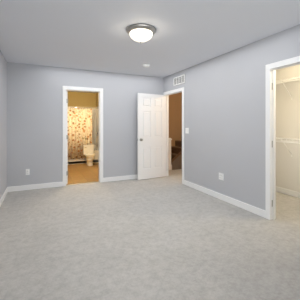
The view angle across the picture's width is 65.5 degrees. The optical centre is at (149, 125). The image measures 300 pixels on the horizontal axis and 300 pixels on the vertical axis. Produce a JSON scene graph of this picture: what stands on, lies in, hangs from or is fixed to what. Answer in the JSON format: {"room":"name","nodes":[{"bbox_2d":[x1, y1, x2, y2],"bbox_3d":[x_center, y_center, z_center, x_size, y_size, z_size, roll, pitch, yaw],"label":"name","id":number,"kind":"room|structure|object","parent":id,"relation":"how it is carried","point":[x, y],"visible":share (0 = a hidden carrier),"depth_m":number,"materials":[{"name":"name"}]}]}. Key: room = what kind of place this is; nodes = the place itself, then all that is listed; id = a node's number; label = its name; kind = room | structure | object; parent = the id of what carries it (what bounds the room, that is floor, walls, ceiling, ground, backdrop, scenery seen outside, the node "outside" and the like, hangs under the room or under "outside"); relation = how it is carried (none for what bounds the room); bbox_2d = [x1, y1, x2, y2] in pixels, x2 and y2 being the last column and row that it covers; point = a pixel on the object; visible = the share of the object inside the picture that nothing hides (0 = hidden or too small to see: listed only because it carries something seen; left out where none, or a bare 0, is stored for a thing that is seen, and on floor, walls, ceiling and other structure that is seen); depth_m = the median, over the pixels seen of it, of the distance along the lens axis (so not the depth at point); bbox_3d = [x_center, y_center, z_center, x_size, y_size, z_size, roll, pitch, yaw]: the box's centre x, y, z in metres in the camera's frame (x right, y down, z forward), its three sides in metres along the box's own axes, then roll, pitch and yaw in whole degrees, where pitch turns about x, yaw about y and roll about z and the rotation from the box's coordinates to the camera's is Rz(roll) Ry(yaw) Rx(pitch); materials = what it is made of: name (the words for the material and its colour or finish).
{"room":"empty bedroom","nodes":[
{"label":"empty bedroom","id":0,"kind":"room"},
{"bbox_2d":[0,50,6,198],"bbox_3d":[-1.363,0.031,1.379,0.120,2.480,6.960,0,0,-25],"label":"wall","id":1,"kind":"structure","parent":0,"point":[3,124],"depth_m":4.04,"materials":[{"name":"grey paint"}]},
{"bbox_2d":[0,187,8,205],"bbox_3d":[-1.301,1.221,1.408,0.018,0.100,6.720,0,0,-25],"label":"baseboard","id":2,"kind":"structure","parent":1,"relation":"attached to","point":[7,189],"depth_m":4.05,"materials":[{"name":"white wood"}]},
{"bbox_2d":[68,92,95,106],"bbox_3d":[-2.780,0.031,8.464,1.840,2.480,0.120,0,0,-25],"label":"wall","id":3,"kind":"structure","parent":0,"point":[78,99],"depth_m":8.53,"materials":[{"name":"beige paint"}]},
{"bbox_2d":[66,162,98,184],"bbox_3d":[-2.007,1.269,6.806,1.602,0.004,3.541,0,0,-25],"label":"floor","id":4,"kind":"structure","parent":0,"point":[81,173],"depth_m":6.15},
{"bbox_2d":[68,106,98,163],"bbox_3d":[-2.586,0.294,8.046,1.596,1.946,0.798,0,0,-25],"label":"bathtub","id":5,"kind":"object","parent":4,"relation":"on","point":[95,127],"visible":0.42,"depth_m":8.43,"materials":[{"name":"white ceramic"}]},
{"bbox_2d":[83,144,94,165],"bbox_3d":[-1.944,0.951,7.498,0.353,0.631,0.570,0,0,-25],"label":"toilet","id":6,"kind":"object","parent":4,"relation":"on","point":[88,152],"visible":1,"depth_m":7.54,"materials":[{"name":"white ceramic"}]},
{"bbox_2d":[7,62,163,186],"bbox_3d":[-1.234,0.031,5.213,3.595,2.480,0.120,0,0,-25],"label":"wall","id":7,"kind":"structure","parent":0,"point":[35,119],"depth_m":4.80,"materials":[{"name":"grey paint"}]},
{"bbox_2d":[9,182,62,191],"bbox_3d":[-2.262,1.221,4.659,0.965,0.100,0.014,0,0,-25],"label":"baseboard","id":8,"kind":"structure","parent":7,"relation":"attached to","point":[55,184],"depth_m":4.64,"materials":[{"name":"white wood"}]},
{"bbox_2d":[66,91,67,183],"bbox_3d":[-1.996,0.254,5.315,0.179,2.010,0.710,0,0,-25],"label":"door","id":9,"kind":"structure","parent":7,"relation":"in","point":[66,137],"depth_m":5.03,"materials":[{"name":"white wood"}]},
{"bbox_2d":[63,86,102,185],"bbox_3d":[-1.465,0.221,5.105,0.855,2.100,0.152,0,0,-25],"label":"door frame","id":10,"kind":"structure","parent":7,"relation":"attached to","point":[83,89],"depth_m":5.12,"materials":[{"name":"white wood"}]},
{"bbox_2d":[103,175,136,181],"bbox_3d":[-0.360,1.221,5.547,1.523,0.100,0.014,0,0,-25],"label":"baseboard","id":11,"kind":"structure","parent":7,"relation":"attached to","point":[107,179],"depth_m":5.38,"materials":[{"name":"white wood"}]},
{"bbox_2d":[96,92,98,106],"bbox_3d":[-1.266,0.031,7.250,0.120,2.480,3.600,0,0,-25],"label":"wall","id":12,"kind":"structure","parent":0,"point":[97,99],"depth_m":8.50,"materials":[{"name":"beige paint"}]},
{"bbox_2d":[0,169,299,299],"bbox_3d":[1.284,1.321,4.599,7.640,0.100,10.560,0,0,-25],"label":"floor","id":13,"kind":"structure","parent":0,"point":[171,236],"depth_m":2.47,"materials":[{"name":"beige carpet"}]},
{"bbox_2d":[169,135,181,169],"bbox_3d":[1.722,0.003,7.751,3.152,2.534,1.118,0,0,-25],"label":"railing","id":14,"kind":"object","parent":13,"relation":"on","point":[175,157],"visible":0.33,"depth_m":6.78,"materials":[{"name":"brown wood"}]},
{"bbox_2d":[0,0,299,92],"bbox_3d":[1.284,-1.259,4.599,7.640,0.100,10.560,0,0,-25],"label":"ceiling","id":15,"kind":"structure","parent":0,"point":[92,35],"depth_m":2.97,"materials":[{"name":"paint"}]},
{"bbox_2d":[126,24,155,43],"bbox_3d":[-0.113,-1.119,2.955,0.384,0.180,0.384,0,0,-25],"label":"ceiling light fixture","id":16,"kind":"object","parent":15,"relation":"attached to","point":[140,33],"visible":1,"depth_m":2.85,"materials":[{"name":"white glass"}]},
{"bbox_2d":[169,92,181,145],"bbox_3d":[1.518,0.031,8.350,4.045,2.480,0.120,0,0,-25],"label":"wall","id":17,"kind":"structure","parent":0,"point":[175,116],"depth_m":7.98,"materials":[{"name":"beige paint"}]},
{"bbox_2d":[164,24,299,209],"bbox_3d":[1.447,0.031,3.616,0.085,2.480,8.640,0,0,-25],"label":"wall","id":18,"kind":"structure","parent":0,"point":[224,108],"depth_m":3.78,"materials":[{"name":"grey paint"}]},
{"bbox_2d":[137,93,165,179],"bbox_3d":[0.063,0.254,5.563,0.778,2.010,0.193,0,0,-25],"label":"hall door","id":19,"kind":"structure","parent":18,"relation":"in","point":[151,135],"depth_m":5.56,"materials":[{"name":"white wood"}]},
{"bbox_2d":[163,87,183,183],"bbox_3d":[0.583,0.221,5.470,0.117,2.100,0.930,0,0,-25],"label":"door frame","id":20,"kind":"structure","parent":18,"relation":"attached to","point":[175,91],"depth_m":5.68,"materials":[{"name":"white wood"}]},
{"bbox_2d":[173,74,184,85],"bbox_3d":[0.648,-1.011,5.213,0.012,0.190,0.470,0,0,-25],"label":"air vent","id":21,"kind":"object","parent":18,"relation":"in","point":[180,79],"visible":1,"depth_m":5.20,"materials":[{"name":"grey metal"}]},
{"bbox_2d":[219,173,223,180],"bbox_3d":[1.218,0.874,3.995,0.009,0.116,0.116,0,0,-25],"label":"electrical outlet","id":22,"kind":"object","parent":18,"relation":"attached to","point":[221,176],"visible":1,"depth_m":3.98,"materials":[{"name":"white plastic"}]},
{"bbox_2d":[184,180,264,217],"bbox_3d":[1.161,1.221,4.112,0.014,0.100,2.020,0,0,-25],"label":"baseboard","id":23,"kind":"structure","parent":18,"relation":"attached to","point":[248,207],"depth_m":3.82,"materials":[{"name":"white wood"}]},
{"bbox_2d":[265,56,299,219],"bbox_3d":[1.823,0.221,2.810,0.117,2.100,0.900,0,0,-25],"label":"door frame","id":24,"kind":"structure","parent":18,"relation":"attached to","point":[270,140],"depth_m":3.15,"materials":[{"name":"white wood"}]},
{"bbox_2d":[276,64,299,191],"bbox_3d":[2.920,0.031,3.597,0.120,2.480,3.320,0,0,-25],"label":"wall","id":25,"kind":"structure","parent":0,"point":[287,126],"depth_m":4.27,"materials":[{"name":"paint"}]},
{"bbox_2d":[276,186,299,197],"bbox_3d":[2.859,1.221,3.569,0.014,0.100,3.080,0,0,-25],"label":"baseboard","id":26,"kind":"structure","parent":25,"relation":"attached to","point":[288,192],"depth_m":4.25,"materials":[{"name":"white wood"}]},
{"bbox_2d":[276,76,299,156],"bbox_3d":[2.726,-0.121,3.506,0.304,1.364,3.076,0,0,-25],"label":"wire closet shelf","id":27,"kind":"object","parent":25,"relation":"attached to","point":[283,82],"visible":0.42,"depth_m":4.07,"materials":[{"name":"white metal"}]},
{"bbox_3d":[-2.825,0.031,6.523,0.120,2.480,3.600,0,0,-25],"label":"wall","id":28,"kind":"structure","parent":0,"visible":0},
{"bbox_2d":[68,107,98,159],"bbox_3d":[-2.404,0.241,7.657,1.598,1.720,0.060,0,0,-25],"label":"shower curtain","id":29,"kind":"object","parent":28,"relation":"attached to","point":[79,128],"visible":0.54,"depth_m":7.68,"materials":[{"name":"multicoloured fabric"}]}
]}

